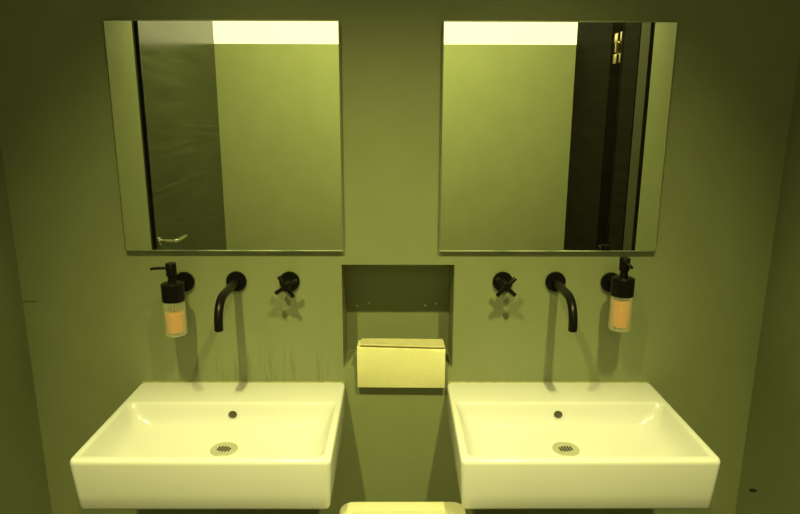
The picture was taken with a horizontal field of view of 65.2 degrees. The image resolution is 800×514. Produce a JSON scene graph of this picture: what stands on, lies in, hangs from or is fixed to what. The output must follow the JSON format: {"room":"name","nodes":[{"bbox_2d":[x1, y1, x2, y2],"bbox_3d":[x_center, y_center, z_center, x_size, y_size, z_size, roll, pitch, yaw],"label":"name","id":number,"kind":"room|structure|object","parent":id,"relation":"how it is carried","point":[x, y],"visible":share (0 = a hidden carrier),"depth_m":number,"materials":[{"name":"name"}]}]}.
{"room":"public restroom","nodes":[
{"label":"public restroom","id":0,"kind":"room"},
{"bbox_2d":[0,143,51,513],"bbox_3d":[-1.129,-0.180,1.204,0.120,3.050,0.982,0,13,0],"label":"wall","id":1,"kind":"structure","parent":0,"point":[24,489],"depth_m":1.74,"materials":[{"name":"green paint"}]},
{"bbox_2d":[0,0,799,513],"bbox_3d":[-0.014,-0.306,1.761,2.356,3.050,0.150,0,13,0],"label":"wall","id":2,"kind":"structure","parent":0,"point":[93,307],"depth_m":1.76,"materials":[{"name":"green paint"}]},
{"bbox_2d":[150,262,194,337],"bbox_3d":[-0.619,0.105,1.711,0.082,0.200,0.128,0,13,0],"label":"soap dispenser","id":3,"kind":"object","parent":2,"relation":"attached to","point":[173,290],"visible":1,"depth_m":1.67,"materials":[{"name":"black plastic"}]},
{"bbox_2d":[162,302,187,337],"bbox_3d":[-0.607,0.146,1.686,0.058,0.132,0.058,0,13,0],"label":"bottle","id":4,"kind":"object","parent":3,"relation":"on","point":[175,321],"depth_m":1.67,"materials":[{"name":"clear glass"}]},
{"bbox_2d":[70,382,344,509],"bbox_3d":[-0.459,0.479,1.646,0.600,0.135,0.427,0,13,0],"label":"washbasin","id":5,"kind":"object","parent":2,"relation":"attached to","point":[169,445],"visible":1,"depth_m":1.59,"materials":[{"name":"white ceramic"}]},
{"bbox_2d":[102,19,343,250],"bbox_3d":[-0.458,-0.312,1.672,0.604,0.605,0.016,0,13,0],"label":"mirror","id":6,"kind":"object","parent":2,"relation":"attached to","point":[228,133],"visible":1,"depth_m":1.66,"materials":[{"name":"clear glass"}]},
{"bbox_2d":[214,271,246,331],"bbox_3d":[-0.461,0.115,1.672,0.057,0.106,0.211,0,13,0],"label":"spout","id":7,"kind":"object","parent":2,"relation":"attached to","point":[236,280],"visible":1,"depth_m":1.63,"materials":[{"name":"black metal"}]},
{"bbox_2d":[274,271,299,297],"bbox_3d":[-0.311,0.076,1.733,0.064,0.064,0.075,0,13,0],"label":"valve","id":8,"kind":"object","parent":2,"relation":"attached to","point":[289,281],"visible":1,"depth_m":1.71,"materials":[{"name":"black metal"}]},
{"bbox_2d":[357,338,444,387],"bbox_3d":[0.003,0.307,1.841,0.254,0.136,0.080,0,13,0],"label":"towel stack","id":9,"kind":"object","parent":2,"relation":"in","point":[381,362],"visible":1,"depth_m":1.81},
{"bbox_2d":[493,272,516,296],"bbox_3d":[0.291,0.077,1.736,0.058,0.058,0.075,0,13,0],"label":"valve","id":10,"kind":"object","parent":2,"relation":"attached to","point":[503,282],"visible":1,"depth_m":1.71,"materials":[{"name":"black metal"}]},
{"bbox_2d":[439,20,678,251],"bbox_3d":[0.411,-0.311,1.676,0.604,0.605,0.016,0,13,0],"label":"mirror","id":11,"kind":"object","parent":2,"relation":"attached to","point":[554,134],"visible":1,"depth_m":1.66,"materials":[{"name":"clear glass"}]},
{"bbox_2d":[545,272,577,332],"bbox_3d":[0.440,0.116,1.677,0.057,0.106,0.211,0,13,0],"label":"spout","id":12,"kind":"object","parent":2,"relation":"attached to","point":[554,281],"visible":1,"depth_m":1.64,"materials":[{"name":"black metal"}]},
{"bbox_2d":[447,382,719,508],"bbox_3d":[0.438,0.480,1.651,0.600,0.135,0.427,0,13,0],"label":"washbasin","id":13,"kind":"object","parent":2,"relation":"attached to","point":[516,445],"visible":1,"depth_m":1.59,"materials":[{"name":"white ceramic"}]},
{"bbox_2d":[600,257,634,331],"bbox_3d":[0.597,0.093,1.703,0.060,0.200,0.151,0,13,0],"label":"soap dispenser","id":14,"kind":"object","parent":2,"relation":"attached to","point":[621,286],"visible":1,"depth_m":1.67,"materials":[{"name":"black plastic"}]},
{"bbox_2d":[608,297,632,331],"bbox_3d":[0.597,0.132,1.689,0.058,0.132,0.058,0,13,0],"label":"bottle","id":15,"kind":"object","parent":14,"relation":"on","point":[620,313],"depth_m":1.67,"materials":[{"name":"clear glass"}]},
{"bbox_2d":[735,53,799,513],"bbox_3d":[1.107,-0.173,1.199,0.120,3.050,1.017,0,13,0],"label":"wall","id":16,"kind":"structure","parent":0,"point":[771,455],"depth_m":1.71,"materials":[{"name":"green paint"}]},
{"bbox_3d":[-0.012,1.487,0.888,2.356,0.050,2.360,0,13,0],"label":"floor","id":17,"kind":"structure","parent":0,"visible":0},
{"bbox_2d":[339,502,466,513],"bbox_3d":[0.007,0.967,1.561,0.318,0.660,0.216,0,13,0],"label":"waste bin","id":18,"kind":"object","parent":17,"relation":"on","point":[352,507],"visible":0.94,"depth_m":1.56,"materials":[{"name":"white plastic"}]}
]}

